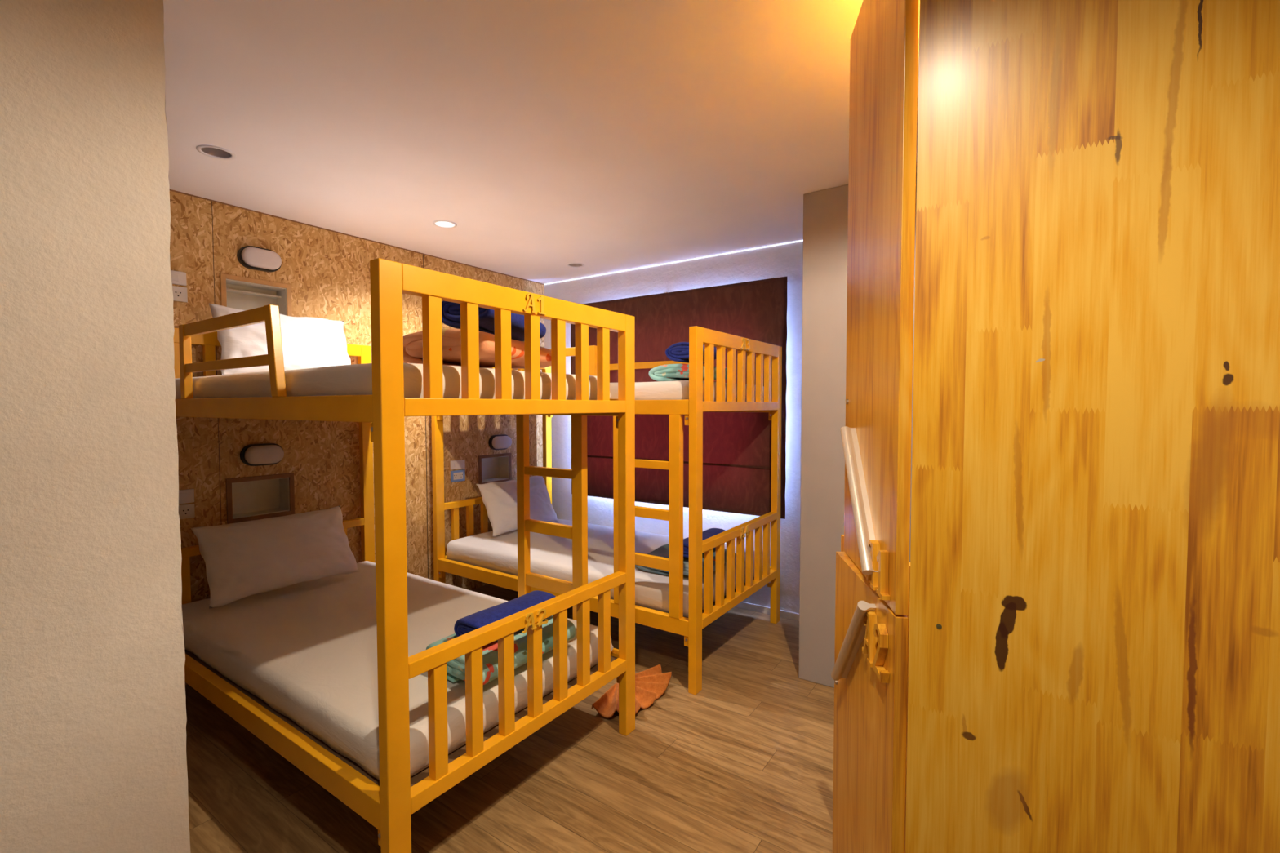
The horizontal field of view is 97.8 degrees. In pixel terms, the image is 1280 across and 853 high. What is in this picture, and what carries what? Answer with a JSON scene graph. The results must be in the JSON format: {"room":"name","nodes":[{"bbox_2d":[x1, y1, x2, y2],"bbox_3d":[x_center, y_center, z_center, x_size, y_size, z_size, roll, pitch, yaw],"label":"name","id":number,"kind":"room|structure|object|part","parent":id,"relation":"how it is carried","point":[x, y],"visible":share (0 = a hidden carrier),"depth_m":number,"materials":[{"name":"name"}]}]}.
{"room":"dormitory","nodes":[
{"label":"dormitory","id":0,"kind":"room"},
{"bbox_2d":[0,0,190,852],"bbox_3d":[-1.687,0.160,0.402,0.160,2.453,2.133,1,3,34],"label":"wall","id":1,"kind":"structure","parent":0,"point":[93,717],"depth_m":1.11,"materials":[{"name":"paint"}]},
{"bbox_2d":[169,191,544,685],"bbox_3d":[-2.107,0.060,3.121,0.120,2.453,4.746,1,3,34],"label":"wall","id":2,"kind":"structure","parent":0,"point":[327,272],"depth_m":3.30,"materials":[{"name":"brown wood"}]},
{"bbox_2d":[170,270,186,285],"bbox_3d":[-2.284,-0.728,2.718,0.012,0.065,0.124,1,3,34],"label":"switch plate","id":3,"kind":"object","parent":2,"relation":"attached to","point":[178,277],"visible":0.39,"depth_m":2.74,"materials":[{"name":"white plastic"}]},
{"bbox_2d":[172,285,187,302],"bbox_3d":[-2.284,-0.651,2.722,0.010,0.072,0.126,1,3,34],"label":"socket plate","id":4,"kind":"object","parent":2,"relation":"attached to","point":[180,293],"visible":0.52,"depth_m":2.75,"materials":[{"name":"white plastic"}]},
{"bbox_2d":[178,488,194,503],"bbox_3d":[-2.280,0.349,2.761,0.012,0.068,0.126,1,3,34],"label":"switch plate","id":5,"kind":"object","parent":2,"relation":"attached to","point":[187,495],"visible":0.5,"depth_m":2.79,"materials":[{"name":"white plastic"}]},
{"bbox_2d":[178,503,195,519],"bbox_3d":[-2.281,0.425,2.765,0.010,0.071,0.126,1,3,34],"label":"socket plate","id":6,"kind":"object","parent":2,"relation":"attached to","point":[185,511],"visible":0.45,"depth_m":2.79,"materials":[{"name":"white plastic"}]},
{"bbox_2d":[219,273,292,316],"bbox_3d":[-2.120,-0.665,3.063,0.126,0.268,0.338,1,3,34],"label":"wall niche","id":7,"kind":"object","parent":2,"relation":"attached to","point":[237,292],"visible":0.55,"depth_m":3.08,"materials":[{"name":"brown wood"}]},
{"bbox_2d":[226,288,280,298],"bbox_3d":[-2.145,-0.732,3.078,0.055,0.008,0.284,1,3,34],"label":"shelf","id":8,"kind":"object","parent":7,"relation":"attached to","point":[237,292],"depth_m":3.09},
{"bbox_2d":[236,245,281,272],"bbox_3d":[-2.045,-0.906,3.017,0.061,0.118,0.205,1,3,34],"label":"wall lamp","id":9,"kind":"object","parent":2,"relation":"attached to","point":[251,257],"visible":1,"depth_m":2.99,"materials":[{"name":"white plastic"}]},
{"bbox_2d":[226,472,294,524],"bbox_3d":[-2.122,0.388,3.098,0.126,0.238,0.328,1,3,34],"label":"wall niche","id":10,"kind":"object","parent":2,"relation":"attached to","point":[265,496],"visible":0.86,"depth_m":3.13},
{"bbox_2d":[240,443,284,466],"bbox_3d":[-2.051,0.153,3.046,0.061,0.118,0.205,1,3,34],"label":"wall lamp","id":11,"kind":"object","parent":2,"relation":"attached to","point":[263,454],"visible":1,"depth_m":3.02,"materials":[{"name":"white plastic"}]},
{"bbox_2d":[169,189,543,284],"bbox_3d":[-2.115,-1.158,2.960,0.008,0.006,4.546,1,3,34],"label":"trim","id":12,"kind":"structure","parent":2,"relation":"attached to","point":[170,189],"depth_m":3.34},
{"bbox_2d":[449,459,465,470],"bbox_3d":[-1.345,0.282,4.124,0.012,0.066,0.126,1,3,34],"label":"switch plate","id":13,"kind":"object","parent":2,"relation":"attached to","point":[454,464],"visible":1,"depth_m":4.12,"materials":[{"name":"white plastic"}]},
{"bbox_2d":[450,469,465,482],"bbox_3d":[-1.345,0.365,4.128,0.010,0.084,0.124,1,3,34],"label":"socket plate","id":14,"kind":"object","parent":2,"relation":"attached to","point":[455,475],"visible":1,"depth_m":4.12,"materials":[{"name":"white plastic"}]},
{"bbox_2d":[478,453,511,484],"bbox_3d":[-1.192,0.335,4.455,0.126,0.235,0.328,1,3,34],"label":"wall niche","id":15,"kind":"object","parent":2,"relation":"attached to","point":[495,467],"visible":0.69,"depth_m":4.53,"materials":[{"name":"brown wood"}]},
{"bbox_2d":[488,434,511,449],"bbox_3d":[-1.101,0.125,4.432,0.061,0.118,0.205,1,3,34],"label":"wall lamp","id":16,"kind":"object","parent":2,"relation":"attached to","point":[502,442],"visible":1,"depth_m":4.39,"materials":[{"name":"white plastic"}]},
{"bbox_2d":[492,435,511,448],"bbox_3d":[-1.088,0.126,4.423,0.030,0.100,0.188,1,3,34],"label":"diffuser","id":17,"kind":"object","parent":16,"relation":"attached to","point":[498,442],"depth_m":4.40,"materials":[{"name":"white plastic"}]},
{"bbox_2d":[185,583,834,852],"bbox_3d":[-0.743,1.389,1.690,4.200,0.100,5.646,1,3,34],"label":"floor","id":18,"kind":"structure","parent":0,"point":[743,763],"depth_m":2.09,"materials":[{"name":"brown wood"}]},
{"bbox_2d":[173,257,635,852],"bbox_3d":[-1.185,0.421,2.497,2.061,1.777,1.136,1,3,34],"label":"bunk bed","id":19,"kind":"object","parent":18,"relation":"on","point":[388,803],"visible":0.77,"depth_m":1.80,"materials":[{"name":"yellow paint"}]},
{"bbox_3d":[-1.818,-0.258,2.236,0.045,0.294,0.027,1,3,34],"label":"guard post","id":20,"kind":"part","parent":19,"relation":"part of","materials":[{"name":"yellow paint"}]},
{"bbox_3d":[-1.503,-0.374,2.015,0.719,0.047,0.019,1,3,34],"label":"guard rail","id":21,"kind":"part","parent":19,"relation":"part of","materials":[{"name":"yellow paint"}]},
{"bbox_3d":[-1.496,-0.224,2.016,0.735,0.034,0.019,1,3,34],"label":"guard rail","id":22,"kind":"part","parent":19,"relation":"part of","materials":[{"name":"yellow paint"}]},
{"bbox_3d":[-2.018,-0.452,3.036,0.042,0.071,1.004,1,3,34],"label":"rail","id":23,"kind":"part","parent":19,"relation":"part of","materials":[{"name":"yellow paint"}]},
{"bbox_3d":[-2.017,0.608,3.075,0.042,0.043,1.004,1,3,34],"label":"rail","id":24,"kind":"part","parent":19,"relation":"part of","materials":[{"name":"yellow paint"}]},
{"bbox_3d":[-1.496,-0.067,2.032,1.969,0.073,0.040,1,3,34],"label":"rail","id":25,"kind":"part","parent":19,"relation":"part of","materials":[{"name":"yellow paint"}]},
{"bbox_3d":[-1.171,-0.242,1.793,0.084,0.294,0.027,1,3,34],"label":"guard post","id":26,"kind":"part","parent":19,"relation":"part of","materials":[{"name":"yellow paint"}]},
{"bbox_3d":[-1.495,1.032,2.072,1.969,0.078,0.040,1,3,34],"label":"rail","id":27,"kind":"part","parent":19,"relation":"part of","materials":[{"name":"yellow paint"}]},
{"bbox_3d":[-1.715,0.384,3.508,0.042,1.777,0.066,1,3,34],"label":"post","id":28,"kind":"part","parent":19,"relation":"part of","materials":[{"name":"yellow paint"}]},
{"bbox_3d":[-0.661,0.457,1.490,0.042,1.777,0.066,1,3,34],"label":"post","id":29,"kind":"part","parent":19,"relation":"part of","materials":[{"name":"yellow paint"}]},
{"bbox_2d":[174,363,611,399],"bbox_3d":[-1.199,-0.155,2.485,1.933,0.125,1.037,1,3,34],"label":"mattress","id":30,"kind":"object","parent":19,"relation":"on","point":[354,379],"visible":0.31,"depth_m":1.80,"materials":[{"name":"white fabric"}]},
{"bbox_2d":[208,303,351,374],"bbox_3d":[-1.871,-0.432,2.974,0.200,0.358,0.662,1,3,34],"label":"pillow","id":31,"kind":"object","parent":30,"relation":"on","point":[307,342],"visible":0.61,"depth_m":2.94,"materials":[{"name":"white fabric"}]},
{"bbox_2d":[403,328,551,368],"bbox_3d":[-0.613,-0.280,2.158,0.438,0.147,0.452,1,2,26],"label":"duvet","id":32,"kind":"object","parent":30,"relation":"on","point":[451,340],"visible":0.45,"depth_m":2.00,"materials":[{"name":"orange fabric"}]},
{"bbox_2d":[441,300,546,341],"bbox_3d":[-0.557,-0.407,2.142,0.255,0.157,0.350,1,2,25],"label":"rolled blanket","id":33,"kind":"object","parent":32,"relation":"on","point":[451,311],"visible":0.38,"depth_m":2.03,"materials":[{"name":"blue fabric"}]},
{"bbox_2d":[182,560,613,780],"bbox_3d":[-1.197,0.925,2.525,1.935,0.132,1.042,1,3,34],"label":"mattress","id":34,"kind":"object","parent":19,"relation":"on","point":[307,650],"visible":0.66,"depth_m":2.19,"materials":[{"name":"white fabric"}]},
{"bbox_2d":[191,506,359,608],"bbox_3d":[-1.840,0.644,2.879,0.236,0.352,0.702,1,3,34],"label":"pillow","id":35,"kind":"object","parent":34,"relation":"on","point":[243,559],"visible":1,"depth_m":2.79,"materials":[{"name":"white fabric"}]},
{"bbox_2d":[426,615,575,684],"bbox_3d":[-0.513,0.817,2.099,0.330,0.115,0.483,1,3,34],"label":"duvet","id":36,"kind":"object","parent":34,"relation":"on","point":[455,668],"visible":0.31,"depth_m":1.95,"materials":[{"name":"green fabric"}]},
{"bbox_2d":[453,590,555,636],"bbox_3d":[-0.486,0.709,2.083,0.171,0.090,0.394,1,3,34],"label":"rolled blanket","id":37,"kind":"object","parent":36,"relation":"on","point":[474,621],"visible":0.44,"depth_m":2.02,"materials":[{"name":"blue fabric"}]},
{"bbox_3d":[-1.188,1.001,2.521,1.969,0.015,1.048,1,3,34],"label":"board","id":38,"kind":"part","parent":19,"relation":"part of","materials":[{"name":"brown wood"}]},
{"bbox_3d":[-0.360,-0.412,1.899,0.042,0.071,1.004,1,3,34],"label":"rail","id":39,"kind":"part","parent":19,"relation":"part of","materials":[{"name":"yellow paint"}]},
{"bbox_3d":[-0.359,-0.067,1.912,0.042,0.050,1.004,1,3,34],"label":"bed rail","id":40,"kind":"part","parent":19,"relation":"part of","materials":[{"name":"yellow paint"}]},
{"bbox_3d":[-0.359,0.649,1.939,0.042,0.043,1.004,1,3,34],"label":"rail","id":41,"kind":"part","parent":19,"relation":"part of","materials":[{"name":"yellow paint"}]},
{"bbox_3d":[-0.358,1.023,1.952,0.042,0.048,1.004,1,3,34],"label":"bed rail","id":42,"kind":"part","parent":19,"relation":"part of","materials":[{"name":"yellow paint"}]},
{"bbox_3d":[-0.881,-0.101,2.929,1.969,0.073,0.040,1,3,34],"label":"rail","id":43,"kind":"part","parent":19,"relation":"part of","materials":[{"name":"yellow paint"}]},
{"bbox_3d":[-0.880,0.999,2.970,1.969,0.078,0.040,1,3,34],"label":"rail","id":44,"kind":"part","parent":19,"relation":"part of","materials":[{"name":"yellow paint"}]},
{"bbox_3d":[-0.056,0.424,2.372,0.042,1.777,0.066,1,3,34],"label":"post","id":45,"kind":"part","parent":19,"relation":"part of","materials":[{"name":"yellow paint"}]},
{"bbox_2d":[431,325,782,694],"bbox_3d":[-0.254,0.375,3.714,2.060,1.777,1.134,1,3,34],"label":"bunk bed","id":46,"kind":"object","parent":18,"relation":"on","point":[693,408],"visible":0.62,"depth_m":2.93,"materials":[{"name":"yellow paint"}]},
{"bbox_3d":[-1.388,0.371,3.843,0.042,1.777,0.066,1,3,34],"label":"post","id":47,"kind":"part","parent":46,"relation":"part of","materials":[{"name":"yellow paint"}]},
{"bbox_3d":[-1.086,0.542,4.291,0.042,0.043,1.002,1,3,34],"label":"rail","id":48,"kind":"part","parent":46,"relation":"part of","materials":[{"name":"yellow paint"}]},
{"bbox_3d":[-0.784,0.338,4.724,0.042,1.777,0.066,1,3,34],"label":"post","id":49,"kind":"part","parent":46,"relation":"part of","materials":[{"name":"yellow paint"}]},
{"bbox_3d":[-0.564,0.967,3.289,1.968,0.078,0.040,1,3,34],"label":"rail","id":50,"kind":"part","parent":46,"relation":"part of","materials":[{"name":"yellow paint"}]},
{"bbox_3d":[-0.570,-0.420,3.234,0.719,0.047,0.019,1,3,34],"label":"guard rail","id":51,"kind":"part","parent":46,"relation":"part of","materials":[{"name":"yellow paint"}]},
{"bbox_3d":[-0.255,-0.289,3.022,0.045,0.294,0.027,1,3,34],"label":"guard post","id":52,"kind":"part","parent":46,"relation":"part of","materials":[{"name":"yellow paint"}]},
{"bbox_2d":[445,519,762,617],"bbox_3d":[-0.259,0.857,3.736,1.950,0.138,1.035,1,3,34],"label":"mattress","id":53,"kind":"object","parent":46,"relation":"on","point":[551,556],"visible":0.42,"depth_m":3.55,"materials":[{"name":"white fabric"}]},
{"bbox_2d":[475,475,557,537],"bbox_3d":[-0.905,0.582,4.204,0.220,0.364,0.661,1,3,34],"label":"pillow","id":54,"kind":"object","parent":53,"relation":"on","point":[500,499],"visible":0.76,"depth_m":4.06,"materials":[{"name":"white fabric"}]},
{"bbox_2d":[635,543,736,577],"bbox_3d":[0.260,0.764,3.216,0.463,0.083,0.452,1,3,32],"label":"duvet","id":55,"kind":"object","parent":53,"relation":"on","point":[663,551],"visible":0.15,"depth_m":3.11,"materials":[{"name":"fabric"}]},
{"bbox_2d":[683,528,724,558],"bbox_3d":[0.354,0.664,3.193,0.166,0.091,0.454,1,3,34],"label":"rolled blanket","id":56,"kind":"object","parent":55,"relation":"on","point":[710,532],"visible":0.27,"depth_m":3.17,"materials":[{"name":"blue fabric"}]},
{"bbox_3d":[-0.257,0.935,3.736,1.968,0.015,1.046,1,3,34],"label":"board","id":57,"kind":"part","parent":46,"relation":"part of","materials":[{"name":"yellow paint"}]},
{"bbox_3d":[0.052,-0.454,4.140,0.719,0.047,0.019,1,3,34],"label":"guard rail","id":58,"kind":"part","parent":46,"relation":"part of","materials":[{"name":"yellow paint"}]},
{"bbox_3d":[-0.565,-0.113,3.249,1.968,0.073,0.040,1,3,34],"label":"rail","id":59,"kind":"part","parent":46,"relation":"part of","materials":[{"name":"yellow paint"}]},
{"bbox_2d":[609,380,764,402],"bbox_3d":[-0.260,-0.203,3.697,1.949,0.129,1.036,1,3,34],"label":"mattress","id":60,"kind":"object","parent":46,"relation":"on","point":[678,389],"visible":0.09,"depth_m":2.85,"materials":[{"name":"white fabric"}]},
{"bbox_2d":[648,364,727,381],"bbox_3d":[0.299,-0.302,3.212,0.384,0.102,0.372,2,3,37],"label":"duvet","id":61,"kind":"object","parent":60,"relation":"on","point":[668,372],"visible":0.5,"depth_m":3.10,"materials":[{"name":"green fabric"}]},
{"bbox_2d":[665,342,716,364],"bbox_3d":[0.301,-0.416,3.171,0.226,0.107,0.277,2,3,37],"label":"rolled blanket","id":62,"kind":"object","parent":61,"relation":"on","point":[677,352],"visible":0.38,"depth_m":3.09,"materials":[{"name":"blue fabric"}]},
{"bbox_3d":[0.270,0.411,2.708,0.042,1.777,0.066,1,3,34],"label":"post","id":63,"kind":"part","parent":46,"relation":"part of","materials":[{"name":"yellow paint"}]},
{"bbox_3d":[0.049,-0.147,4.145,1.968,0.073,0.040,1,3,34],"label":"rail","id":64,"kind":"part","parent":46,"relation":"part of","materials":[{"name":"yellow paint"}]},
{"bbox_3d":[0.572,0.957,3.169,0.042,0.048,1.002,1,3,34],"label":"bed rail","id":65,"kind":"part","parent":46,"relation":"part of","materials":[{"name":"yellow paint"}]},
{"bbox_3d":[0.572,0.583,3.155,0.042,0.043,1.002,1,3,34],"label":"rail","id":66,"kind":"part","parent":46,"relation":"part of","materials":[{"name":"yellow paint"}]},
{"bbox_3d":[0.571,-0.113,3.129,0.042,0.050,1.002,1,3,34],"label":"bed rail","id":67,"kind":"part","parent":46,"relation":"part of","materials":[{"name":"yellow paint"}]},
{"bbox_3d":[0.571,-0.458,3.116,0.042,0.071,1.002,1,3,34],"label":"rail","id":68,"kind":"part","parent":46,"relation":"part of","materials":[{"name":"yellow paint"}]},
{"bbox_3d":[0.874,0.378,3.588,0.042,1.777,0.066,1,3,34],"label":"post","id":69,"kind":"part","parent":46,"relation":"part of","materials":[{"name":"yellow paint"}]},
{"bbox_2d":[591,664,671,718],"bbox_3d":[-0.007,1.267,2.677,0.238,0.062,0.515,1,2,29],"label":"towel","id":70,"kind":"object","parent":18,"relation":"on","point":[651,684],"visible":0.66,"depth_m":2.65,"materials":[{"name":"fabric"}]},
{"bbox_2d":[831,0,1279,852],"bbox_3d":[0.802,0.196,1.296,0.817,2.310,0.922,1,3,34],"label":"door","id":71,"kind":"structure","parent":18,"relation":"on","point":[1076,649],"depth_m":0.85,"materials":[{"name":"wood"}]},
{"bbox_3d":[0.460,0.475,1.218,0.034,0.264,0.236,0,2,7],"label":"handle","id":72,"kind":"part","parent":71,"relation":"part of","materials":[{"name":"metal"}]},
{"bbox_3d":[0.469,0.145,1.199,0.034,0.284,0.251,0,2,9],"label":"handle","id":73,"kind":"part","parent":71,"relation":"part of","materials":[{"name":"metal"}]},
{"bbox_3d":[0.488,0.832,1.228,0.022,1.006,0.450,0,2,7],"label":"door","id":74,"kind":"part","parent":71,"relation":"part of","materials":[{"name":"brown wood"}]},
{"bbox_3d":[0.690,0.838,1.599,0.022,0.965,0.440,0,2,-9],"label":"door","id":75,"kind":"part","parent":71,"relation":"part of","materials":[{"name":"brown wood"}]},
{"bbox_3d":[0.497,-0.314,1.185,0.022,1.278,0.450,0,2,9],"label":"door","id":76,"kind":"part","parent":71,"relation":"part of","materials":[{"name":"brown wood"}]},
{"bbox_2d":[163,0,919,284],"bbox_3d":[-0.746,-1.142,1.597,3.800,0.060,5.246,1,3,34],"label":"ceiling","id":77,"kind":"structure","parent":0,"point":[606,136],"depth_m":2.04,"materials":[{"name":"paint"}]},
{"bbox_2d":[195,144,235,159],"bbox_3d":[-1.756,-1.173,2.315,0.132,0.079,0.132,1,3,34],"label":"recessed light","id":78,"kind":"object","parent":77,"relation":"in","point":[215,152],"visible":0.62,"depth_m":2.34,"materials":[{"name":"white plastic"}]},
{"bbox_2d":[432,220,457,227],"bbox_3d":[-1.129,-1.208,3.230,0.132,0.079,0.132,1,3,34],"label":"recessed light","id":79,"kind":"object","parent":77,"relation":"in","point":[443,224],"visible":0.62,"depth_m":3.27,"materials":[{"name":"white plastic"}]},
{"bbox_2d":[566,262,584,267],"bbox_3d":[-0.481,-1.243,4.174,0.132,0.079,0.132,1,3,34],"label":"recessed light","id":80,"kind":"object","parent":77,"relation":"in","point":[570,264],"visible":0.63,"depth_m":4.21,"materials":[{"name":"white plastic"}]},
{"bbox_2d":[543,240,803,284],"bbox_3d":[0.206,-1.203,4.121,2.516,0.006,0.004,1,3,34],"label":"led strip","id":81,"kind":"object","parent":77,"relation":"attached to","point":[800,240],"visible":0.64,"depth_m":4.04,"materials":[{"name":"white plastic"}]},
{"bbox_2d":[543,240,803,613],"bbox_3d":[0.778,0.000,3.861,3.800,2.513,0.140,1,3,34],"label":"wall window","id":82,"kind":"structure","parent":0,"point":[784,260],"depth_m":3.90,"materials":[{"name":"paint"}]},
{"bbox_2d":[570,276,787,519],"bbox_3d":[0.200,-0.202,4.122,1.830,1.562,0.072,1,3,34],"label":"blind","id":83,"kind":"object","parent":82,"relation":"attached to","point":[737,446],"visible":0.48,"depth_m":3.90,"materials":[{"name":"red fabric"}]},
{"bbox_2d":[734,601,799,621],"bbox_3d":[0.206,1.222,4.207,2.516,0.045,0.014,1,3,34],"label":"baseboard","id":84,"kind":"structure","parent":82,"relation":"attached to","point":[784,614],"depth_m":3.77,"materials":[{"name":"paint"}]},
{"bbox_2d":[798,169,916,688],"bbox_3d":[1.559,0.069,2.778,1.284,2.453,0.768,1,3,34],"label":"wall pillar","id":85,"kind":"structure","parent":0,"point":[825,211],"depth_m":2.76,"materials":[{"name":"paint"}]}
]}

